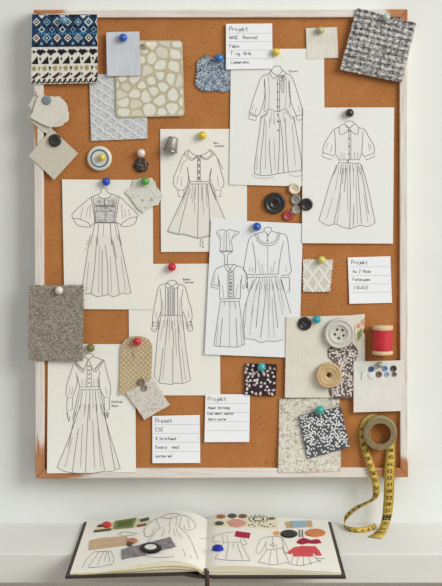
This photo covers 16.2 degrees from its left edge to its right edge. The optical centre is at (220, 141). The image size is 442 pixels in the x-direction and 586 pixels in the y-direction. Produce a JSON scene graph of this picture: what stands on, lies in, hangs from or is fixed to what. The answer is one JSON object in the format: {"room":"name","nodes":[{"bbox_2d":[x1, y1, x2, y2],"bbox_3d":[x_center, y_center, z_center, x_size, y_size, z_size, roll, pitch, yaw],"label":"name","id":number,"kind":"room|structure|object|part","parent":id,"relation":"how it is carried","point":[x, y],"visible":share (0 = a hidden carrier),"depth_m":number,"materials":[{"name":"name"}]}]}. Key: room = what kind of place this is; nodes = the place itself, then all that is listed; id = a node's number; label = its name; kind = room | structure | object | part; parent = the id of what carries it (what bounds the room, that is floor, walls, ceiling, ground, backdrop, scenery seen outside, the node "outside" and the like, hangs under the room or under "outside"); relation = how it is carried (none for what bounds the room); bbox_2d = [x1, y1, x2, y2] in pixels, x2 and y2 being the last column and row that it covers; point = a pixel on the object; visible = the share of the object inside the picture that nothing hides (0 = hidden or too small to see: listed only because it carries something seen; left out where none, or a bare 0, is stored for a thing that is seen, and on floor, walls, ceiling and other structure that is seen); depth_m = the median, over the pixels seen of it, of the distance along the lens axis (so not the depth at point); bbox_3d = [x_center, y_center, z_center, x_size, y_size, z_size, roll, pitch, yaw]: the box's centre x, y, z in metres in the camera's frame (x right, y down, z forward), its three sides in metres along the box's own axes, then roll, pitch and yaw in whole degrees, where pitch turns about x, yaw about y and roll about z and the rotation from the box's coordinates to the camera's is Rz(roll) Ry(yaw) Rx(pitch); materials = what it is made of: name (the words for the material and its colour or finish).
{"room":"design studio","nodes":[
{"label":"design studio","id":0,"kind":"room"},
{"bbox_2d":[0,0,441,585],"bbox_3d":[0.000,0.074,1.771,3.200,2.500,0.100,0,1,0],"label":"wall","id":1,"kind":"structure","parent":0,"point":[24,497],"depth_m":1.72,"materials":[{"name":"paint"}]},
{"bbox_2d":[34,9,407,477],"bbox_3d":[0.000,0.112,1.707,0.410,0.514,0.027,0,1,0],"label":"cork board","id":2,"kind":"object","parent":1,"relation":"attached to","point":[201,33],"depth_m":1.70,"materials":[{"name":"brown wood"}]},
{"bbox_3d":[-0.199,0.112,1.708,0.011,0.512,0.026,0,1,0],"label":"frame rail","id":3,"kind":"part","parent":2,"relation":"part of","materials":[{"name":"white wood"}]},
{"bbox_2d":[28,95,53,132],"bbox_3d":[-0.194,-0.030,1.692,0.036,0.042,0.001,0,1,0],"label":"paper scrap","id":4,"kind":"object","parent":2,"relation":"attached to","point":[46,129],"visible":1,"depth_m":1.69,"materials":[{"name":"paper"}]},
{"bbox_2d":[30,94,63,126],"bbox_3d":[-0.189,-0.034,1.689,0.037,0.036,0.002,0,1,0],"label":"paper scrap","id":5,"kind":"object","parent":2,"relation":"attached to","point":[49,115],"depth_m":1.69,"materials":[{"name":"paper"}]},
{"bbox_3d":[-0.190,-0.045,1.689,0.010,0.010,0.002,0,1,0],"label":"button","id":6,"kind":"part","parent":5,"relation":"part of","materials":[{"name":"blue plastic"}]},
{"bbox_2d":[29,129,77,179],"bbox_3d":[-0.183,0.014,1.691,0.054,0.056,0.004,0,1,0],"label":"swatch","id":7,"kind":"object","parent":2,"relation":"attached to","point":[53,160],"depth_m":1.69,"materials":[{"name":"fabric"}]},
{"bbox_3d":[-0.181,-0.001,1.690,0.014,0.014,0.004,0,1,0],"label":"button","id":8,"kind":"part","parent":7,"relation":"part of","materials":[{"name":"black plastic"}]},
{"bbox_2d":[27,284,84,361],"bbox_3d":[-0.180,0.198,1.694,0.063,0.085,0.003,0,1,0],"label":"swatch","id":9,"kind":"object","parent":2,"relation":"attached to","point":[55,331],"visible":1,"depth_m":1.69,"materials":[{"name":"beige fabric"}]},
{"bbox_2d":[55,286,62,293],"bbox_3d":[-0.176,0.162,1.692,0.009,0.009,0.015,0,1,0],"label":"pin","id":10,"kind":"object","parent":9,"relation":"attached to","point":[59,290],"visible":1,"depth_m":1.69,"materials":[{"name":"beige plastic"}]},
{"bbox_2d":[50,96,68,126],"bbox_3d":[-0.178,-0.033,1.691,0.026,0.034,0.001,0,1,0],"label":"paper scrap","id":11,"kind":"object","parent":2,"relation":"attached to","point":[65,117],"visible":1,"depth_m":1.69,"materials":[{"name":"paper"}]},
{"bbox_2d":[59,16,67,23],"bbox_3d":[-0.171,-0.132,1.688,0.009,0.009,0.015,0,1,0],"label":"pin","id":12,"kind":"object","parent":2,"relation":"attached to","point":[63,20],"visible":1,"depth_m":1.68,"materials":[{"name":"blue plastic"}]},
{"bbox_2d":[31,14,97,83],"bbox_3d":[-0.171,-0.101,1.690,0.074,0.077,0.003,0,1,0],"label":"swatch","id":13,"kind":"object","parent":2,"relation":"attached to","point":[66,53],"visible":1,"depth_m":1.69,"materials":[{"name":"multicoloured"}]},
{"bbox_2d":[87,344,94,351],"bbox_3d":[-0.143,0.226,1.699,0.009,0.009,0.016,0,1,0],"label":"pin","id":14,"kind":"object","parent":2,"relation":"attached to","point":[90,347],"visible":1,"depth_m":1.69,"materials":[{"name":"yellow"}]},
{"bbox_2d":[47,344,135,473],"bbox_3d":[-0.142,0.293,1.699,0.097,0.142,0.006,0,1,0],"label":"sketch sheet","id":15,"kind":"object","parent":2,"relation":"attached to","point":[91,427],"visible":1,"depth_m":1.70,"materials":[{"name":"beige paper"}]},
{"bbox_3d":[-0.133,0.018,1.696,0.028,0.028,0.004,0,1,0],"label":"button","id":16,"kind":"part","parent":2,"relation":"part of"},
{"bbox_2d":[98,154,105,160],"bbox_3d":[-0.130,0.017,1.693,0.008,0.008,0.014,0,1,0],"label":"pin","id":17,"kind":"object","parent":2,"relation":"attached to","point":[101,157],"visible":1,"depth_m":1.69,"materials":[{"name":"yellow plastic"}]},
{"bbox_2d":[102,178,109,185],"bbox_3d":[-0.126,0.044,1.696,0.009,0.009,0.016,0,1,0],"label":"pin","id":18,"kind":"object","parent":2,"relation":"attached to","point":[106,181],"visible":1,"depth_m":1.69,"materials":[{"name":"blue plastic"}]},
{"bbox_2d":[62,179,152,309],"bbox_3d":[-0.124,0.113,1.698,0.100,0.143,0.001,0,1,0],"label":"sketch sheet","id":19,"kind":"object","parent":2,"relation":"attached to","point":[108,240],"visible":1,"depth_m":1.70,"materials":[{"name":"beige paper"}]},
{"bbox_2d":[89,74,147,140],"bbox_3d":[-0.112,-0.038,1.696,0.064,0.074,0.002,0,1,0],"label":"swatch","id":20,"kind":"object","parent":2,"relation":"attached to","point":[105,125],"visible":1,"depth_m":1.70,"materials":[{"name":"white fabric"}]},
{"bbox_2d":[119,34,126,41],"bbox_3d":[-0.107,-0.113,1.690,0.009,0.009,0.016,0,1,0],"label":"pin","id":21,"kind":"object","parent":2,"relation":"attached to","point":[122,37],"visible":1,"depth_m":1.68,"materials":[{"name":"blue plastic"}]},
{"bbox_2d":[106,31,140,75],"bbox_3d":[-0.106,-0.096,1.691,0.037,0.049,0.002,0,1,0],"label":"swatch","id":22,"kind":"object","parent":2,"relation":"attached to","point":[123,58],"visible":1,"depth_m":1.69,"materials":[{"name":"white fabric"}]},
{"bbox_2d":[133,337,140,345],"bbox_3d":[-0.092,0.218,1.697,0.010,0.010,0.016,0,1,0],"label":"pin","id":23,"kind":"object","parent":2,"relation":"attached to","point":[136,341],"visible":1,"depth_m":1.69,"materials":[{"name":"red plastic"}]},
{"bbox_2d":[119,336,151,394],"bbox_3d":[-0.094,0.245,1.699,0.036,0.065,0.002,0,1,0],"label":"tag","id":24,"kind":"object","parent":23,"relation":"hanging from","point":[135,361],"visible":1,"depth_m":1.70,"materials":[{"name":"brown fabric"}]},
{"bbox_3d":[-0.088,0.026,1.695,0.017,0.017,0.006,0,1,0],"label":"knotted button","id":25,"kind":"part","parent":2,"relation":"part of","materials":[{"name":"brown fabric"}]},
{"bbox_2d":[137,149,144,156],"bbox_3d":[-0.087,0.012,1.696,0.009,0.009,0.016,0,1,0],"label":"pin","id":26,"kind":"object","parent":2,"relation":"attached to","point":[141,153],"visible":1,"depth_m":1.69,"materials":[{"name":"beige plastic"}]},
{"bbox_2d":[125,178,162,212],"bbox_3d":[-0.084,0.059,1.696,0.041,0.038,0.002,0,1,0],"label":"scrap","id":27,"kind":"object","parent":2,"relation":"attached to","point":[144,197],"visible":1,"depth_m":1.70,"materials":[{"name":"white fabric"}]},
{"bbox_2d":[141,177,148,184],"bbox_3d":[-0.083,0.043,1.695,0.009,0.009,0.016,0,1,0],"label":"pin","id":28,"kind":"object","parent":2,"relation":"attached to","point":[144,181],"visible":1,"depth_m":1.69,"materials":[{"name":"green plastic"}]},
{"bbox_2d":[143,41,150,48],"bbox_3d":[-0.081,-0.105,1.692,0.008,0.008,0.014,0,1,0],"label":"pin","id":29,"kind":"object","parent":2,"relation":"attached to","point":[146,44],"visible":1,"depth_m":1.69,"materials":[{"name":"beige plastic"}]},
{"bbox_2d":[126,378,169,419],"bbox_3d":[-0.080,0.282,1.698,0.048,0.046,0.002,0,1,0],"label":"swatch","id":30,"kind":"object","parent":2,"relation":"attached to","point":[149,402],"depth_m":1.70,"materials":[{"name":"beige fabric"}]},
{"bbox_3d":[-0.087,0.264,1.697,0.008,0.008,0.001,0,1,0],"label":"button","id":31,"kind":"part","parent":30,"relation":"part of","materials":[{"name":"brown plastic"}]},
{"bbox_3d":[-0.084,0.270,1.697,0.007,0.007,0.001,0,1,0],"label":"button","id":32,"kind":"part","parent":30,"relation":"part of","materials":[{"name":"beige plastic"}]},
{"bbox_2d":[115,40,183,116],"bbox_3d":[-0.078,-0.069,1.694,0.076,0.084,0.001,0,1,0],"label":"swatch","id":33,"kind":"object","parent":2,"relation":"attached to","point":[158,91],"visible":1,"depth_m":1.69,"materials":[{"name":"beige fabric"}]},
{"bbox_2d":[163,136,177,152],"bbox_3d":[-0.055,0.003,1.692,0.017,0.019,0.016,0,1,0],"label":"thimble","id":34,"kind":"object","parent":2,"relation":"attached to","point":[171,145],"visible":1,"depth_m":1.69,"materials":[{"name":"silver metal"}]},
{"bbox_2d":[168,263,175,270],"bbox_3d":[-0.054,0.137,1.698,0.009,0.009,0.016,0,1,0],"label":"pin","id":35,"kind":"object","parent":2,"relation":"attached to","point":[171,267],"visible":1,"depth_m":1.69,"materials":[{"name":"red plastic"}]},
{"bbox_2d":[129,264,219,394],"bbox_3d":[-0.051,0.206,1.700,0.101,0.145,0.001,0,1,0],"label":"sketch sheet","id":36,"kind":"object","parent":2,"relation":"attached to","point":[175,328],"visible":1,"depth_m":1.70,"materials":[{"name":"beige paper"}]},
{"bbox_2d":[152,415,199,462],"bbox_3d":[-0.049,0.326,1.701,0.053,0.053,0.002,0,1,-1],"label":"card","id":37,"kind":"object","parent":2,"relation":"attached to","point":[176,438],"visible":1,"depth_m":1.70,"materials":[{"name":"grey paper"}]},
{"bbox_2d":[198,131,206,139],"bbox_3d":[-0.020,-0.007,1.696,0.009,0.009,0.016,0,1,0],"label":"pin","id":38,"kind":"object","parent":2,"relation":"attached to","point":[202,135],"visible":1,"depth_m":1.69,"materials":[{"name":"yellow plastic"}]},
{"bbox_2d":[160,129,246,251],"bbox_3d":[-0.019,0.053,1.698,0.095,0.135,0.001,0,1,0],"label":"sketch sheet","id":39,"kind":"object","parent":2,"relation":"attached to","point":[196,190],"visible":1,"depth_m":1.70,"materials":[{"name":"beige paper"}]},
{"bbox_2d":[195,55,230,91],"bbox_3d":[-0.009,-0.075,1.696,0.040,0.042,0.002,0,1,-1],"label":"swatch","id":40,"kind":"object","parent":2,"relation":"attached to","point":[212,75],"visible":1,"depth_m":1.70,"materials":[{"name":"blue fabric"}]},
{"bbox_2d":[215,54,223,62],"bbox_3d":[-0.002,-0.091,1.694,0.010,0.010,0.016,0,1,0],"label":"pin","id":41,"kind":"object","parent":2,"relation":"attached to","point":[219,58],"visible":1,"depth_m":1.69,"materials":[{"name":"blue plastic"}]},
{"bbox_3d":[-0.001,-0.140,1.704,0.407,0.009,0.026,0,1,0],"label":"frame rail","id":42,"kind":"part","parent":2,"relation":"part of","materials":[{"name":"white wood"}]},
{"bbox_3d":[0.001,0.363,1.711,0.408,0.012,0.026,0,1,0],"label":"frame rail","id":43,"kind":"part","parent":2,"relation":"part of","materials":[{"name":"white wood"}]},
{"bbox_2d":[204,394,249,441],"bbox_3d":[0.007,0.303,1.700,0.050,0.053,0.002,0,1,-1],"label":"card","id":44,"kind":"object","parent":2,"relation":"attached to","point":[227,416],"visible":1,"depth_m":1.70,"materials":[{"name":"grey paper"}]},
{"bbox_2d":[226,23,272,68],"bbox_3d":[0.031,-0.104,1.694,0.051,0.050,0.002,0,1,-1],"label":"card","id":45,"kind":"object","parent":2,"relation":"attached to","point":[248,46],"visible":1,"depth_m":1.69,"materials":[{"name":"grey paper"}]},
{"bbox_2d":[205,219,301,356],"bbox_3d":[0.036,0.161,1.698,0.108,0.152,0.001,0,1,0],"label":"sketch sheet","id":46,"kind":"object","parent":2,"relation":"attached to","point":[254,277],"visible":1,"depth_m":1.70,"materials":[{"name":"white paper"}]},
{"bbox_2d":[253,223,260,230],"bbox_3d":[0.039,0.093,1.696,0.009,0.009,0.016,0,1,0],"label":"pin","id":47,"kind":"object","parent":2,"relation":"attached to","point":[256,226],"visible":1,"depth_m":1.69,"materials":[{"name":"blue plastic"}]},
{"bbox_2d":[244,363,276,395],"bbox_3d":[0.043,0.261,1.699,0.037,0.037,0.002,0,1,0],"label":"swatch","id":48,"kind":"object","parent":2,"relation":"attached to","point":[257,382],"visible":1,"depth_m":1.70,"materials":[{"name":"black fabric"}]},
{"bbox_2d":[257,363,265,370],"bbox_3d":[0.044,0.246,1.698,0.009,0.009,0.016,0,1,0],"label":"pin","id":49,"kind":"object","parent":2,"relation":"attached to","point":[261,367],"visible":1,"depth_m":1.69,"materials":[{"name":"teal plastic"}]},
{"bbox_3d":[0.059,0.067,1.696,0.024,0.024,0.004,0,1,0],"label":"button","id":50,"kind":"part","parent":2,"relation":"part of","materials":[{"name":"black plastic"}]},
{"bbox_2d":[272,48,279,55],"bbox_3d":[0.060,-0.098,1.694,0.009,0.009,0.015,0,1,0],"label":"pin","id":51,"kind":"object","parent":2,"relation":"attached to","point":[276,51],"visible":1,"depth_m":1.69,"materials":[{"name":"yellow plastic"}]},
{"bbox_2d":[229,49,323,185],"bbox_3d":[0.061,-0.026,1.696,0.105,0.151,0.001,0,1,0],"label":"sketch sheet","id":52,"kind":"object","parent":2,"relation":"attached to","point":[267,105],"visible":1,"depth_m":1.70,"materials":[{"name":"beige paper"}]},
{"bbox_3d":[0.073,0.081,1.698,0.012,0.012,0.002,0,1,0],"label":"button","id":53,"kind":"part","parent":2,"relation":"part of","materials":[{"name":"plastic"}]},
{"bbox_3d":[0.080,0.051,1.695,0.013,0.013,0.002,0,1,0],"label":"button","id":54,"kind":"part","parent":2,"relation":"part of","materials":[{"name":"beige plastic"}]},
{"bbox_3d":[0.082,0.064,1.697,0.012,0.012,0.002,0,1,0],"label":"button","id":55,"kind":"part","parent":2,"relation":"part of","materials":[{"name":"grey plastic"}]},
{"bbox_3d":[0.082,0.074,1.698,0.010,0.010,0.002,0,1,0],"label":"button","id":56,"kind":"part","parent":2,"relation":"part of","materials":[{"name":"grey plastic"}]},
{"bbox_3d":[0.093,0.069,1.695,0.014,0.014,0.002,0,1,0],"label":"button","id":57,"kind":"part","parent":2,"relation":"part of","materials":[{"name":"black plastic"}]},
{"bbox_2d":[278,397,340,472],"bbox_3d":[0.097,0.321,1.699,0.070,0.083,0.006,0,1,0],"label":"swatch","id":58,"kind":"object","parent":2,"relation":"attached to","point":[292,454],"visible":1,"depth_m":1.70,"materials":[{"name":"beige fabric"}]},
{"bbox_2d":[313,315,320,322],"bbox_3d":[0.105,0.194,1.696,0.009,0.009,0.015,0,1,0],"label":"pin","id":59,"kind":"object","parent":2,"relation":"attached to","point":[316,319],"visible":1,"depth_m":1.69,"materials":[{"name":"teal plastic"}]},
{"bbox_2d":[302,259,332,291],"bbox_3d":[0.106,0.147,1.698,0.034,0.037,0.002,0,1,0],"label":"swatch","id":60,"kind":"object","parent":2,"relation":"attached to","point":[316,275],"visible":1,"depth_m":1.70,"materials":[{"name":"fabric"}]},
{"bbox_2d":[315,406,323,414],"bbox_3d":[0.108,0.293,1.696,0.010,0.010,0.016,0,1,0],"label":"pin","id":61,"kind":"object","parent":2,"relation":"attached to","point":[319,410],"visible":1,"depth_m":1.69,"materials":[{"name":"teal plastic"}]},
{"bbox_2d":[317,26,323,33],"bbox_3d":[0.109,-0.122,1.694,0.008,0.008,0.015,0,1,0],"label":"pin","id":62,"kind":"object","parent":2,"relation":"attached to","point":[320,30],"visible":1,"depth_m":1.69,"materials":[{"name":"beige plastic"}]},
{"bbox_2d":[305,27,337,58],"bbox_3d":[0.110,-0.107,1.695,0.036,0.036,0.002,0,1,0],"label":"swatch","id":63,"kind":"object","parent":2,"relation":"attached to","point":[324,45],"visible":1,"depth_m":1.70,"materials":[{"name":"beige fabric"}]},
{"bbox_2d":[318,256,325,263],"bbox_3d":[0.110,0.129,1.697,0.008,0.008,0.015,0,1,0],"label":"pin","id":64,"kind":"object","parent":2,"relation":"attached to","point":[321,259],"visible":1,"depth_m":1.69,"materials":[{"name":"yellow plastic"}]},
{"bbox_2d":[299,406,349,458],"bbox_3d":[0.113,0.318,1.697,0.057,0.058,0.003,0,1,0],"label":"swatch","id":65,"kind":"object","parent":2,"relation":"attached to","point":[324,433],"visible":1,"depth_m":1.70,"materials":[{"name":"fabric"}]},
{"bbox_2d":[285,314,364,397],"bbox_3d":[0.114,0.235,1.697,0.088,0.092,0.003,0,1,0],"label":"swatch","id":66,"kind":"object","parent":2,"relation":"attached to","point":[306,350],"depth_m":1.70,"materials":[{"name":"beige fabric"}]},
{"bbox_3d":[0.091,0.199,1.696,0.015,0.015,0.003,0,1,0],"label":"button","id":67,"kind":"part","parent":66,"relation":"part of","materials":[{"name":"black plastic"}]},
{"bbox_2d":[355,319,364,342],"bbox_3d":[0.152,0.207,1.697,0.011,0.027,0.001,0,1,0],"label":"scrap","id":68,"kind":"object","parent":66,"relation":"attached to","point":[359,327],"visible":1,"depth_m":1.70,"materials":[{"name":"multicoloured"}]},
{"bbox_2d":[316,318,357,398],"bbox_3d":[0.127,0.237,1.694,0.047,0.088,0.008,0,1,0],"label":"swatch","id":69,"kind":"object","parent":2,"relation":"attached to","point":[344,358],"depth_m":1.69,"materials":[{"name":"fabric"}]},
{"bbox_3d":[0.118,0.255,1.693,0.028,0.028,0.007,0,1,0],"label":"button","id":70,"kind":"part","parent":69,"relation":"part of","materials":[{"name":"beige wood"}]},
{"bbox_3d":[0.129,0.210,1.694,0.033,0.033,0.005,0,1,0],"label":"button","id":71,"kind":"part","parent":69,"relation":"part of","materials":[{"name":"white plastic"}]},
{"bbox_2d":[302,107,393,243],"bbox_3d":[0.139,0.037,1.696,0.101,0.149,0.001,0,1,0],"label":"sketch sheet","id":72,"kind":"object","parent":2,"relation":"attached to","point":[348,173],"visible":1,"depth_m":1.70,"materials":[{"name":"beige paper"}]},
{"bbox_2d":[345,109,353,116],"bbox_3d":[0.140,-0.031,1.694,0.009,0.009,0.016,0,1,0],"label":"pin","id":73,"kind":"object","parent":2,"relation":"attached to","point":[349,112],"visible":1,"depth_m":1.69,"materials":[{"name":"black"}]},
{"bbox_2d":[348,256,391,303],"bbox_3d":[0.163,0.152,1.699,0.048,0.052,0.001,0,1,-1],"label":"card","id":74,"kind":"object","parent":2,"relation":"attached to","point":[369,277],"visible":1,"depth_m":1.70,"materials":[{"name":"grey paper"}]},
{"bbox_2d":[344,413,396,538],"bbox_3d":[0.159,0.362,1.687,0.060,0.130,0.047,0,1,16],"label":"tape measure","id":75,"kind":"object","parent":2,"relation":"hanging from","point":[369,420],"visible":1,"depth_m":1.70,"materials":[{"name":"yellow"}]},
{"bbox_2d":[340,7,415,82],"bbox_3d":[0.171,-0.105,1.690,0.085,0.083,0.004,0,1,0],"label":"swatch","id":76,"kind":"object","parent":2,"relation":"attached to","point":[376,47],"visible":1,"depth_m":1.69,"materials":[{"name":"grey fabric"}]},
{"bbox_2d":[354,360,401,411],"bbox_3d":[0.172,0.268,1.696,0.053,0.057,0.002,0,1,0],"label":"card","id":77,"kind":"object","parent":2,"relation":"attached to","point":[383,393],"depth_m":1.70,"materials":[{"name":"white paper"}]},
{"bbox_2d":[357,366,365,373],"bbox_3d":[0.152,0.250,1.696,0.012,0.009,0.001,0,1,0],"label":"scrap","id":78,"kind":"object","parent":77,"relation":"attached to","point":[361,369],"visible":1,"depth_m":1.70,"materials":[{"name":"white paper"}]},
{"bbox_3d":[0.165,0.256,1.696,0.009,0.009,0.001,0,1,0],"label":"button","id":79,"kind":"part","parent":77,"relation":"part of","materials":[{"name":"white plastic"}]},
{"bbox_3d":[0.173,0.254,1.695,0.007,0.007,0.001,0,1,0],"label":"button","id":80,"kind":"part","parent":77,"relation":"part of","materials":[{"name":"brown plastic"}]},
{"bbox_3d":[0.189,0.248,1.695,0.007,0.007,0.001,0,1,0],"label":"button","id":81,"kind":"part","parent":77,"relation":"part of","materials":[{"name":"black plastic"}]},
{"bbox_2d":[377,362,382,367],"bbox_3d":[0.173,0.244,1.696,0.007,0.007,0.014,0,1,0],"label":"pin","id":82,"kind":"object","parent":2,"relation":"attached to","point":[379,364],"visible":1,"depth_m":1.69,"materials":[{"name":"grey"}]},
{"bbox_2d":[372,324,392,355],"bbox_3d":[0.176,0.216,1.689,0.023,0.031,0.023,0,1,0],"label":"thread spool","id":83,"kind":"object","parent":2,"relation":"hanging from","point":[382,333],"visible":1,"depth_m":1.68,"materials":[{"name":"red fabric"}]},
{"bbox_2d":[382,13,389,20],"bbox_3d":[0.180,-0.135,1.688,0.009,0.009,0.015,0,1,0],"label":"pin","id":84,"kind":"object","parent":2,"relation":"attached to","point":[386,17],"visible":1,"depth_m":1.68,"materials":[{"name":"grey plastic"}]},
{"bbox_3d":[0.200,0.111,1.708,0.010,0.511,0.026,0,1,0],"label":"frame rail","id":85,"kind":"part","parent":2,"relation":"part of","materials":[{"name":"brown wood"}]},
{"bbox_2d":[0,523,441,582],"bbox_3d":[0.000,0.441,1.665,1.240,0.030,0.123,0,1,0],"label":"wall shelf","id":86,"kind":"object","parent":1,"relation":"attached to","point":[29,552],"visible":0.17,"depth_m":1.60,"materials":[{"name":"paint"}]},
{"bbox_2d":[65,510,345,585],"bbox_3d":[-0.015,0.432,1.616,0.274,0.048,0.208,0,1,0],"label":"sketchbook","id":87,"kind":"object","parent":86,"relation":"on","point":[262,555],"depth_m":1.58,"materials":[{"name":"grey paper"}]},
{"bbox_2d":[94,528,111,531],"bbox_3d":[-0.128,0.419,1.671,0.020,0.002,0.009,0,1,-10],"label":"bar","id":88,"kind":"object","parent":87,"relation":"on","point":[107,529],"visible":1,"depth_m":1.67,"materials":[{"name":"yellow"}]},
{"bbox_3d":[-0.125,0.418,1.692,0.010,0.002,0.027,0,1,0],"label":"button","id":89,"kind":"part","parent":87,"relation":"part of","materials":[{"name":"red plastic"}]},
{"bbox_2d":[89,536,128,549],"bbox_3d":[-0.116,0.418,1.619,0.044,0.006,0.044,0,1,0],"label":"swatch","id":90,"kind":"object","parent":87,"relation":"on","point":[106,542],"visible":1,"depth_m":1.62,"materials":[{"name":"beige fabric"}]},
{"bbox_3d":[-0.106,0.416,1.684,0.060,0.008,0.041,0,1,0],"label":"pasted strip","id":91,"kind":"part","parent":87,"relation":"part of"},
{"bbox_2d":[114,517,136,528],"bbox_3d":[-0.105,0.416,1.686,0.024,0.004,0.040,0,1,0],"label":"rectangle","id":92,"kind":"object","parent":87,"relation":"on","point":[125,523],"visible":1,"depth_m":1.69,"materials":[{"name":"green"}]},
{"bbox_3d":[-0.092,0.414,1.611,0.010,0.002,0.023,0,1,-14],"label":"button","id":93,"kind":"part","parent":87,"relation":"part of","materials":[{"name":"orange plastic"}]},
{"bbox_3d":[-0.075,0.413,1.575,0.056,0.008,0.051,0,1,-10],"label":"tweed strip","id":94,"kind":"part","parent":87,"relation":"part of","materials":[{"name":"grey fabric"}]},
{"bbox_3d":[-0.071,0.411,1.569,0.020,0.005,0.040,0,1,-15],"label":"oval button","id":95,"kind":"part","parent":87,"relation":"part of","materials":[{"name":"black plastic"}]},
{"bbox_2d":[212,544,223,550],"bbox_3d":[-0.003,0.413,1.577,0.012,0.007,0.014,0,1,0],"label":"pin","id":96,"kind":"object","parent":87,"relation":"on","point":[217,547],"visible":1,"depth_m":1.57,"materials":[{"name":"blue plastic"}]},
{"bbox_3d":[-0.002,0.413,1.677,0.010,0.002,0.017,0,1,0],"label":"button","id":97,"kind":"part","parent":87,"relation":"part of","materials":[{"name":"black plastic"}]},
{"bbox_3d":[0.000,0.412,1.706,0.010,0.002,0.017,0,1,0],"label":"button","id":98,"kind":"part","parent":87,"relation":"part of","materials":[{"name":"orange plastic"}]},
{"bbox_3d":[0.012,0.412,1.707,0.010,0.001,0.019,0,1,0],"label":"button","id":99,"kind":"part","parent":87,"relation":"part of","materials":[{"name":"black plastic"}]},
{"bbox_2d":[227,519,245,526],"bbox_3d":[0.017,0.413,1.676,0.021,0.001,0.035,0,1,0],"label":"swatch","id":100,"kind":"object","parent":87,"relation":"on","point":[233,522],"visible":1,"depth_m":1.68,"materials":[{"name":"fabric"}]},
{"bbox_2d":[235,531,250,537],"bbox_3d":[0.023,0.414,1.631,0.016,0.001,0.025,0,1,5],"label":"tab","id":101,"kind":"object","parent":87,"relation":"on","point":[238,533],"visible":1,"depth_m":1.63,"materials":[{"name":"fabric"}]},
{"bbox_3d":[0.027,0.414,1.690,0.073,0.003,0.059,0,1,0],"label":"printed strip","id":102,"kind":"part","parent":87,"relation":"part of","materials":[{"name":"paper"}]},
{"bbox_3d":[0.072,0.416,1.647,0.018,0.002,0.032,0,1,0],"label":"button","id":103,"kind":"part","parent":87,"relation":"part of","materials":[{"name":"black plastic"}]},
{"bbox_2d":[285,520,312,527],"bbox_3d":[0.085,0.417,1.690,0.043,0.002,0.025,0,1,-25],"label":"card","id":104,"kind":"object","parent":87,"relation":"on","point":[308,522],"visible":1,"depth_m":1.69,"materials":[{"name":"beige paper"}]},
{"bbox_2d":[292,521,306,526],"bbox_3d":[0.085,0.417,1.691,0.016,0.002,0.030,0,1,0],"label":"blue patch","id":105,"kind":"object","parent":104,"relation":"on","point":[294,523],"visible":1,"depth_m":1.69,"materials":[{"name":"fabric"}]},
{"bbox_2d":[287,546,321,556],"bbox_3d":[0.083,0.419,1.584,0.037,0.003,0.037,0,1,-12],"label":"red top","id":106,"kind":"object","parent":87,"relation":"on","point":[306,551],"visible":1,"depth_m":1.58,"materials":[{"name":"pink fabric"}]},
{"bbox_2d":[296,538,320,544],"bbox_3d":[0.092,0.418,1.622,0.027,0.002,0.026,0,1,0],"label":"cloth","id":107,"kind":"object","parent":87,"relation":"on","point":[301,541],"visible":1,"depth_m":1.62,"materials":[{"name":"red fabric"}]},
{"bbox_3d":[0.101,0.418,1.659,0.022,0.002,0.032,0,1,0],"label":"button","id":108,"kind":"part","parent":87,"relation":"part of","materials":[{"name":"orange plastic"}]}
]}

